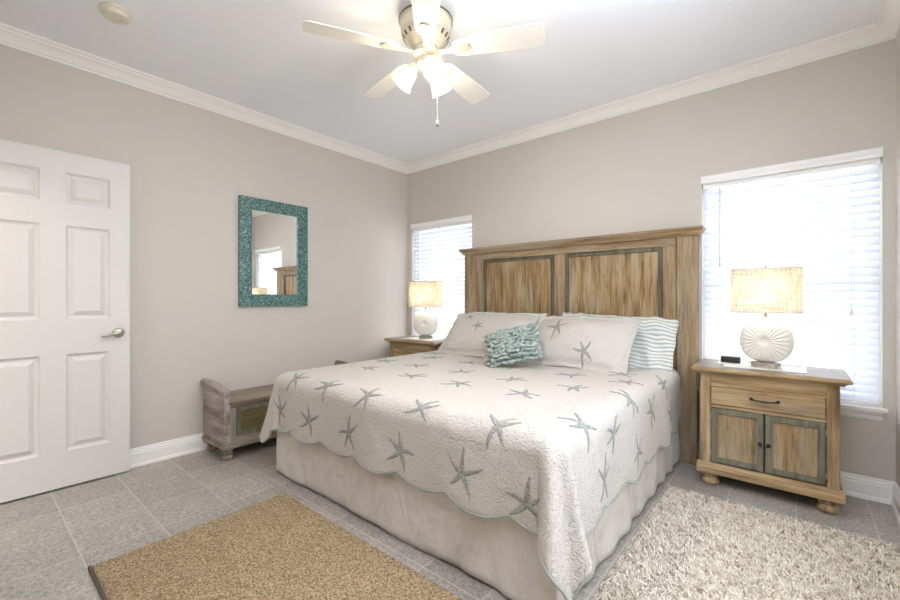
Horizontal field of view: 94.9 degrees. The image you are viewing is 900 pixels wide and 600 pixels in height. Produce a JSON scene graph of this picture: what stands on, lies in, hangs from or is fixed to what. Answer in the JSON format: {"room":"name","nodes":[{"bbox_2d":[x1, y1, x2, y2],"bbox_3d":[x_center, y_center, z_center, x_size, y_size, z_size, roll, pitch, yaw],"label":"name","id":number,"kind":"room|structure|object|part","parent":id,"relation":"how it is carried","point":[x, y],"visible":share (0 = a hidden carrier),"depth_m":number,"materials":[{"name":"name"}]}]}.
{"room":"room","nodes":[
{"label":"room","id":0,"kind":"room"},
{"bbox_2d":[0,44,407,448],"bbox_3d":[-2.271,-0.195,2.819,0.140,2.690,5.630,0,0,40],"label":"wall","id":1,"kind":"structure","parent":0,"point":[190,165],"depth_m":3.18,"materials":[{"name":"grey paint"}]},
{"bbox_2d":[0,139,130,502],"bbox_3d":[-2.362,0.123,2.452,0.092,2.030,0.771,0,0,40],"label":"door","id":2,"kind":"structure","parent":1,"relation":"in","point":[65,331],"depth_m":2.49,"materials":[{"name":"white paint"}]},
{"bbox_3d":[-2.159,0.227,2.639,0.023,0.034,0.105,0,0,40],"label":"lever","id":3,"kind":"part","parent":2,"relation":"part of","materials":[{"name":"silver metal"}]},
{"bbox_3d":[-2.148,0.220,2.683,0.052,0.065,0.065,0,0,40],"label":"handle","id":4,"kind":"part","parent":2,"relation":"part of","materials":[{"name":"silver metal"}]},
{"bbox_2d":[130,433,207,468],"bbox_3d":[-1.603,1.087,3.486,0.024,0.127,3.470,0,0,40],"label":"baseboard","id":5,"kind":"structure","parent":1,"relation":"attached to","point":[152,453],"depth_m":2.97,"materials":[{"name":"white paint"}]},
{"bbox_2d":[0,22,406,173],"bbox_3d":[-1.579,-1.498,3.466,0.086,0.085,3.470,0,0,40],"label":"trim","id":6,"kind":"structure","parent":1,"relation":"attached to","point":[10,36],"depth_m":2.96,"materials":[{"name":"white paint"}]},
{"bbox_2d":[238,195,307,306],"bbox_3d":[-1.516,-0.391,3.581,0.030,0.904,0.608,0,0,40],"label":"wall mirror","id":7,"kind":"object","parent":1,"relation":"attached to","point":[272,235],"visible":1,"depth_m":3.55,"materials":[{"name":"tile"}]},
{"bbox_2d":[252,210,296,294],"bbox_3d":[-1.514,-0.391,3.579,0.001,0.708,0.412,0,0,40],"label":"mirror glass","id":8,"kind":"object","parent":7,"relation":"attached to","point":[274,235],"depth_m":3.57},
{"bbox_2d":[0,0,881,163],"bbox_3d":[-0.722,-1.590,1.518,4.185,0.100,5.630,0,0,40],"label":"ceiling","id":9,"kind":"structure","parent":0,"point":[256,55],"depth_m":2.56,"materials":[{"name":"white paint"}]},
{"bbox_2d":[98,2,132,24],"bbox_3d":[-1.788,-1.520,2.211,0.144,0.041,0.144,0,0,40],"label":"smoke detector","id":10,"kind":"object","parent":9,"relation":"attached to","point":[115,13],"visible":1,"depth_m":2.18,"materials":[{"name":"beige plastic"}]},
{"bbox_2d":[302,0,544,126],"bbox_3d":[-0.125,-1.230,2.253,1.206,0.619,1.194,0,0,40],"label":"ceiling fan","id":11,"kind":"object","parent":9,"relation":"hanging from","point":[425,25],"visible":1,"depth_m":2.14,"materials":[{"name":"white metal"}]},
{"bbox_3d":[-0.494,-1.321,2.079,0.470,0.034,0.138,0,0,-21],"label":"blade","id":12,"kind":"part","parent":11,"relation":"part of","materials":[{"name":"white wood"}]},
{"bbox_3d":[-0.375,-1.321,2.522,0.138,0.034,0.470,0,0,-39],"label":"blade","id":13,"kind":"part","parent":11,"relation":"part of","materials":[{"name":"white wood"}]},
{"bbox_3d":[-0.252,-1.185,2.232,0.120,0.123,0.110,0,0,40],"label":"lamp shade","id":14,"kind":"part","parent":11,"relation":"part of","materials":[{"name":"white glass"}]},
{"bbox_3d":[-0.109,-1.321,1.830,0.138,0.034,0.470,0,0,-3],"label":"blade","id":15,"kind":"part","parent":11,"relation":"part of","materials":[{"name":"white"}]},
{"bbox_3d":[-0.094,-1.204,2.125,0.052,0.060,0.043,0,0,40],"label":"bulb","id":16,"kind":"part","parent":11,"relation":"part of","materials":[{"name":"white glass"}]},
{"bbox_3d":[-0.089,-1.185,2.103,0.120,0.123,0.108,0,0,40],"label":"lamp shade","id":17,"kind":"part","parent":11,"relation":"part of","materials":[{"name":"white glass"}]},
{"bbox_3d":[-0.081,-1.103,2.213,0.028,0.296,0.002,0,0,8],"label":"pull chain","id":18,"kind":"part","parent":11,"relation":"part of","materials":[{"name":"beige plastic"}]},
{"bbox_3d":[-0.058,-1.185,2.312,0.112,0.123,0.122,0,0,40],"label":"lamp shade","id":19,"kind":"part","parent":11,"relation":"part of","materials":[{"name":"white glass"}]},
{"bbox_3d":[0.083,-1.321,2.546,0.138,0.034,0.470,0,0,33],"label":"blade","id":20,"kind":"part","parent":11,"relation":"part of","materials":[{"name":"white wood"}]},
{"bbox_3d":[0.247,-1.321,2.119,0.470,0.034,0.138,0,0,15],"label":"blade","id":21,"kind":"part","parent":11,"relation":"part of","materials":[{"name":"white wood"}]},
{"bbox_2d":[0,437,899,599],"bbox_3d":[-0.722,1.200,1.518,4.185,0.100,5.630,0,0,40],"label":"floor","id":22,"kind":"structure","parent":0,"point":[49,540],"depth_m":2.19,"materials":[{"name":"tile"}]},
{"bbox_2d":[200,360,348,459],"bbox_3d":[-1.342,0.875,3.483,0.392,0.549,1.249,0,0,40],"label":"storage bench","id":23,"kind":"object","parent":22,"relation":"on","point":[231,419],"visible":0.46,"depth_m":3.03,"materials":[{"name":"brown wood"}]},
{"bbox_3d":[-1.725,0.809,3.031,0.382,0.417,0.064,0,0,40],"label":"arm","id":24,"kind":"part","parent":23,"relation":"part of"},
{"bbox_3d":[-1.216,1.004,3.377,0.024,0.028,1.125,0,0,40],"label":"rail","id":25,"kind":"part","parent":23,"relation":"part of","materials":[{"name":"grey wood"}]},
{"bbox_3d":[-1.216,0.770,3.377,0.024,0.030,1.125,0,0,40],"label":"rail","id":26,"kind":"part","parent":23,"relation":"part of","materials":[{"name":"grey wood"}]},
{"bbox_3d":[-1.342,0.745,3.483,0.384,0.021,1.145,0,0,40],"label":"seat","id":27,"kind":"part","parent":23,"relation":"part of","materials":[{"name":"grey wood"}]},
{"bbox_3d":[-1.389,0.888,3.164,0.022,0.210,0.488,0,0,40],"label":"inset frame","id":28,"kind":"part","parent":23,"relation":"part of","materials":[{"name":"teal wood"}]},
{"bbox_3d":[-1.393,0.887,3.168,0.014,0.145,0.428,0,0,40],"label":"inset panel","id":29,"kind":"part","parent":23,"relation":"part of","materials":[{"name":"brown wood"}]},
{"bbox_3d":[-0.963,0.809,3.938,0.382,0.417,0.064,0,0,40],"label":"arm","id":30,"kind":"part","parent":23,"relation":"part of"},
{"bbox_2d":[88,493,462,599],"bbox_3d":[-0.442,1.143,1.410,2.128,0.014,0.885,0,0,40],"label":"area rug","id":31,"kind":"object","parent":22,"relation":"on","point":[278,547],"visible":1,"depth_m":1.76,"materials":[{"name":"fabric"}]},
{"bbox_2d":[384,335,443,356],"bbox_3d":[-0.287,0.784,4.343,0.729,0.732,0.436,0,0,40],"label":"nightstand","id":32,"kind":"object","parent":22,"relation":"on","point":[398,346],"visible":0.05,"depth_m":4.22,"materials":[{"name":"brown wood"}]},
{"bbox_3d":[-0.614,0.733,4.407,0.054,0.555,0.036,0,0,40],"label":"corner post","id":33,"kind":"part","parent":32,"relation":"part of","materials":[{"name":"brown wood"}]},
{"bbox_3d":[-0.395,0.591,4.215,0.522,0.105,0.022,0,0,40],"label":"drawer","id":34,"kind":"part","parent":32,"relation":"part of","materials":[{"name":"brown wood"}]},
{"bbox_3d":[-0.391,0.495,4.220,0.528,0.080,0.027,0,0,40],"label":"rail","id":35,"kind":"part","parent":32,"relation":"part of","materials":[{"name":"brown wood"}]},
{"bbox_2d":[401,337,444,340],"bbox_3d":[-0.266,0.415,4.322,0.400,0.003,0.300,0,0,40],"label":"table runner","id":36,"kind":"object","parent":32,"relation":"on","point":[411,338],"visible":0.76,"depth_m":4.24,"materials":[{"name":"fabric"}]},
{"bbox_2d":[408,279,442,338],"bbox_3d":[-0.254,0.104,4.325,0.341,0.620,0.201,0,0,14],"label":"table lamp","id":37,"kind":"object","parent":36,"relation":"on","point":[425,293],"visible":1,"depth_m":4.25,"materials":[{"name":"white ceramic"}]},
{"bbox_3d":[-0.254,-0.051,4.325,0.336,0.266,0.196,0,0,14],"label":"lamp shade","id":38,"kind":"part","parent":37,"relation":"part of","materials":[{"name":"fabric"}]},
{"bbox_2d":[459,225,705,464],"bbox_3d":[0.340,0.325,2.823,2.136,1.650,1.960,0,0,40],"label":"headboard","id":39,"kind":"object","parent":22,"relation":"on","point":[651,273],"visible":0.38,"depth_m":3.24,"materials":[{"name":"brown wood"}]},
{"bbox_2d":[259,350,681,599],"bbox_3d":[0.239,0.744,2.780,2.348,0.531,2.156,0,0,40],"label":"quilt","id":40,"kind":"object","parent":39,"relation":"on","point":[548,449],"visible":0.94,"depth_m":1.93,"materials":[{"name":"fabric"}]},
{"bbox_2d":[436,313,539,357],"bbox_3d":[0.308,0.318,3.602,0.876,0.376,0.366,0,0,39],"label":"pillow sham","id":41,"kind":"object","parent":40,"relation":"on","point":[465,337],"visible":0.72,"depth_m":3.57,"materials":[{"name":"fabric"}]},
{"bbox_2d":[467,312,546,323],"bbox_3d":[0.427,0.350,3.791,0.910,0.454,0.240,0,0,42],"label":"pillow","id":42,"kind":"object","parent":40,"relation":"on","point":[522,314],"visible":0.05,"depth_m":3.72,"materials":[{"name":"fabric"}]},
{"bbox_2d":[483,323,542,367],"bbox_3d":[0.444,0.352,2.989,0.476,0.349,0.270,0,0,19],"label":"throw cushion","id":43,"kind":"object","parent":40,"relation":"on","point":[507,346],"visible":0.98,"depth_m":2.93,"materials":[{"name":"teal fabric"}]},
{"bbox_2d":[520,316,641,372],"bbox_3d":[0.942,0.320,3.058,0.803,0.376,0.364,0,0,41],"label":"pillow sham","id":44,"kind":"object","parent":40,"relation":"on","point":[589,343],"visible":0.94,"depth_m":2.93,"materials":[{"name":"fabric"}]},
{"bbox_2d":[563,312,678,373],"bbox_3d":[1.217,0.350,3.122,0.885,0.481,0.253,0,0,38],"label":"pillow","id":45,"kind":"object","parent":40,"relation":"on","point":[654,344],"visible":0.34,"depth_m":2.93,"materials":[{"name":"fabric"}]},
{"bbox_3d":[0.217,0.354,4.151,0.125,1.592,0.069,0,0,40],"label":"post","id":46,"kind":"part","parent":39,"relation":"part of","materials":[{"name":"brown wood"}]},
{"bbox_2d":[276,430,679,599],"bbox_3d":[0.222,0.976,2.829,2.046,0.332,1.929,0,0,40],"label":"bed skirt","id":47,"kind":"object","parent":39,"relation":"hanging from","point":[500,553],"visible":0.53,"depth_m":1.90,"materials":[{"name":"fabric"}]},
{"bbox_3d":[0.624,0.202,3.800,0.746,1.176,0.034,0,0,40],"label":"panel moulding","id":48,"kind":"part","parent":39,"relation":"part of","materials":[{"name":"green wood"}]},
{"bbox_3d":[0.625,0.221,3.802,0.681,1.139,0.023,0,0,40],"label":"panel","id":49,"kind":"part","parent":39,"relation":"part of","materials":[{"name":"brown wood"}]},
{"bbox_3d":[0.942,-0.412,3.529,1.777,0.060,0.040,0,0,40],"label":"rail","id":50,"kind":"part","parent":39,"relation":"part of","materials":[{"name":"brown wood"}]},
{"bbox_3d":[0.938,-0.471,3.523,2.121,0.058,0.119,0,0,40],"label":"cap moulding","id":51,"kind":"part","parent":39,"relation":"part of","materials":[{"name":"brown wood"}]},
{"bbox_3d":[1.273,0.221,3.258,0.690,1.139,0.023,0,0,40],"label":"panel","id":52,"kind":"part","parent":39,"relation":"part of","materials":[{"name":"brown wood"}]},
{"bbox_3d":[1.271,0.202,3.256,0.755,1.176,0.034,0,0,40],"label":"panel moulding","id":53,"kind":"part","parent":39,"relation":"part of","materials":[{"name":"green wood"}]},
{"bbox_3d":[1.680,0.354,2.922,0.127,1.592,0.069,0,0,40],"label":"post","id":54,"kind":"part","parent":39,"relation":"part of","materials":[{"name":"brown wood"}]},
{"bbox_2d":[593,484,899,599],"bbox_3d":[1.221,1.130,1.604,1.012,0.039,1.517,0,0,40],"label":"shag rug","id":55,"kind":"object","parent":22,"relation":"on","point":[692,545],"visible":1,"depth_m":1.79,"materials":[{"name":"fabric"}]},
{"bbox_2d":[691,358,852,514],"bbox_3d":[1.923,0.784,2.512,0.729,0.732,0.436,0,0,40],"label":"nightstand","id":56,"kind":"object","parent":22,"relation":"on","point":[780,430],"visible":1,"depth_m":2.35,"materials":[{"name":"brown wood"}]},
{"bbox_3d":[1.597,0.733,2.576,0.054,0.555,0.036,0,0,40],"label":"corner post","id":57,"kind":"part","parent":56,"relation":"part of","materials":[{"name":"brown wood"}]},
{"bbox_2d":[717,360,744,365],"bbox_3d":[1.817,0.413,2.670,0.140,0.008,0.130,0,0,40],"label":"notepad","id":58,"kind":"object","parent":56,"relation":"on","point":[719,361],"visible":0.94,"depth_m":2.63,"materials":[{"name":"paper"}]},
{"bbox_2d":[721,355,740,363],"bbox_3d":[1.806,0.389,2.658,0.104,0.040,0.045,0,0,40],"label":"alarm clock","id":59,"kind":"object","parent":58,"relation":"on","point":[729,359],"visible":1,"depth_m":2.64,"materials":[{"name":"black plastic"}]},
{"bbox_3d":[1.711,0.832,2.465,0.196,0.268,0.019,0,0,40],"label":"door panel","id":60,"kind":"part","parent":56,"relation":"part of","materials":[{"name":"brown wood"}]},
{"bbox_3d":[1.712,0.832,2.466,0.258,0.334,0.024,0,0,40],"label":"door","id":61,"kind":"part","parent":56,"relation":"part of","materials":[{"name":"brown wood"}]},
{"bbox_3d":[1.798,0.586,2.364,0.142,0.021,0.030,0,0,40],"label":"drawer handle","id":62,"kind":"part","parent":56,"relation":"part of","materials":[{"name":"grey metal"}]},
{"bbox_2d":[723,363,806,373],"bbox_3d":[1.919,0.415,2.525,0.400,0.003,0.260,0,0,40],"label":"table runner","id":63,"kind":"object","parent":56,"relation":"on","point":[746,365],"visible":0.69,"depth_m":2.46,"materials":[{"name":"fabric"}]},
{"bbox_2d":[731,265,802,368],"bbox_3d":[1.920,0.104,2.511,0.201,0.620,0.341,0,0,-44],"label":"table lamp","id":64,"kind":"object","parent":63,"relation":"on","point":[768,341],"visible":1,"depth_m":2.45,"materials":[{"name":"white ceramic"}]},
{"bbox_3d":[1.920,-0.051,2.511,0.196,0.266,0.336,0,0,-44],"label":"lamp shade","id":65,"kind":"part","parent":64,"relation":"part of","materials":[{"name":"fabric"}]},
{"bbox_3d":[1.920,-0.181,2.511,0.201,0.004,0.341,0,0,-44],"label":"shade trim","id":66,"kind":"part","parent":64,"relation":"part of","materials":[{"name":"beige fabric"}]},
{"bbox_3d":[1.920,0.081,2.511,0.201,0.004,0.341,0,0,-44],"label":"shade trim","id":67,"kind":"part","parent":64,"relation":"part of","materials":[{"name":"beige fabric"}]},
{"bbox_3d":[1.819,0.655,2.389,0.528,0.018,0.027,0,0,40],"label":"rail","id":68,"kind":"part","parent":56,"relation":"part of","materials":[{"name":"brown wood"}]},
{"bbox_3d":[1.819,0.495,2.389,0.528,0.080,0.027,0,0,40],"label":"rail","id":69,"kind":"part","parent":56,"relation":"part of","materials":[{"name":"brown wood"}]},
{"bbox_3d":[1.815,0.591,2.384,0.522,0.105,0.022,0,0,40],"label":"drawer","id":70,"kind":"part","parent":56,"relation":"part of","materials":[{"name":"brown wood"}]},
{"bbox_3d":[1.926,1.039,2.516,0.676,0.066,0.404,0,0,40],"label":"moulding","id":71,"kind":"part","parent":56,"relation":"part of","materials":[{"name":"brown wood"}]},
{"bbox_3d":[1.913,0.832,2.295,0.196,0.268,0.019,0,0,40],"label":"door panel","id":72,"kind":"part","parent":56,"relation":"part of","materials":[{"name":"brown wood"}]},
{"bbox_3d":[1.914,0.832,2.296,0.258,0.334,0.024,0,0,40],"label":"door","id":73,"kind":"part","parent":56,"relation":"part of","materials":[{"name":"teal wood"}]},
{"bbox_3d":[2.042,0.733,2.202,0.054,0.555,0.036,0,0,40],"label":"corner post","id":74,"kind":"part","parent":56,"relation":"part of","materials":[{"name":"brown wood"}]},
{"bbox_2d":[408,39,895,481],"bbox_3d":[1.044,-0.195,3.619,3.905,2.690,0.140,0,0,40],"label":"wall","id":75,"kind":"structure","parent":0,"point":[643,169],"depth_m":2.97,"materials":[{"name":"grey paint"}]},
{"bbox_2d":[417,224,471,279],"bbox_3d":[-0.077,-0.067,4.535,0.914,1.521,0.160,0,0,40],"label":"window","id":76,"kind":"structure","parent":75,"relation":"in","point":[471,224],"depth_m":4.70,"materials":[{"name":"white plastic"}]},
{"bbox_2d":[410,215,471,337],"bbox_3d":[-0.098,-0.124,4.513,0.875,1.465,0.084,0,0,40],"label":"window blind","id":77,"kind":"object","parent":76,"relation":"attached to","point":[446,315],"visible":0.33,"depth_m":4.49,"materials":[{"name":"white plastic"}]},
{"bbox_3d":[0.152,-0.087,4.295,0.002,1.375,0.002,0,0,40],"label":"ladder cord","id":78,"kind":"part","parent":77,"relation":"part of","materials":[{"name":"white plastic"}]},
{"bbox_2d":[407,23,893,173],"bbox_3d":[0.971,-1.498,3.533,3.905,0.085,0.086,0,0,40],"label":"trim","id":79,"kind":"structure","parent":75,"relation":"attached to","point":[871,34],"depth_m":2.94,"materials":[{"name":"white paint"}]},
{"bbox_2d":[698,165,888,420],"bbox_3d":[2.147,-0.067,2.666,0.929,1.521,0.160,0,0,40],"label":"window","id":80,"kind":"structure","parent":75,"relation":"in","point":[861,411],"depth_m":2.41,"materials":[{"name":"white plastic"}]},
{"bbox_2d":[701,147,882,404],"bbox_3d":[2.126,-0.124,2.643,0.890,1.465,0.084,0,0,40],"label":"window blind","id":81,"kind":"object","parent":80,"relation":"attached to","point":[850,349],"visible":0.76,"depth_m":2.56,"materials":[{"name":"white plastic"}]},
{"bbox_3d":[2.124,-0.087,2.638,0.002,1.375,0.002,0,0,40],"label":"ladder cord","id":82,"kind":"part","parent":81,"relation":"part of","materials":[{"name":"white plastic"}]},
{"bbox_3d":[2.361,-0.360,2.428,0.002,0.830,0.004,0,0,40],"label":"lift cord","id":83,"kind":"part","parent":81,"relation":"part of","materials":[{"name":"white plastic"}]},
{"bbox_3d":[2.376,-0.087,2.426,0.002,1.375,0.002,0,0,40],"label":"ladder cord","id":84,"kind":"part","parent":81,"relation":"part of","materials":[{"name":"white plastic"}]},
{"bbox_3d":[2.138,0.600,2.655,0.865,0.016,0.050,0,0,40],"label":"rail","id":85,"kind":"part","parent":81,"relation":"part of","materials":[{"name":"white plastic"}]},
{"bbox_3d":[2.133,0.631,2.649,0.929,0.026,0.115,0,0,40],"label":"sill","id":86,"kind":"part","parent":80,"relation":"part of","materials":[{"name":"white paint"}]},
{"bbox_2d":[699,444,894,504],"bbox_3d":[0.991,1.087,3.557,3.905,0.127,0.024,0,0,40],"label":"baseboard","id":87,"kind":"structure","parent":75,"relation":"attached to","point":[854,485],"depth_m":2.37,"materials":[{"name":"white paint"}]},
{"bbox_2d":[896,29,899,488],"bbox_3d":[0.826,-0.195,0.217,0.140,2.690,5.630,0,0,40],"label":"wall","id":88,"kind":"structure","parent":0,"point":[898,35],"depth_m":2.25,"materials":[{"name":"grey paint"}]},
{"bbox_2d":[876,0,899,38],"bbox_3d":[1.345,-1.498,1.009,0.086,0.085,3.470,0,0,40],"label":"trim","id":89,"kind":"structure","parent":88,"relation":"attached to","point":[888,18],"depth_m":2.20,"materials":[{"name":"white paint"}]},
{"bbox_2d":[890,482,899,524],"bbox_3d":[1.368,1.087,0.989,0.024,0.127,3.470,0,0,40],"label":"baseboard","id":90,"kind":"structure","parent":88,"relation":"attached to","point":[895,503],"depth_m":2.22,"materials":[{"name":"white paint"}]}
]}

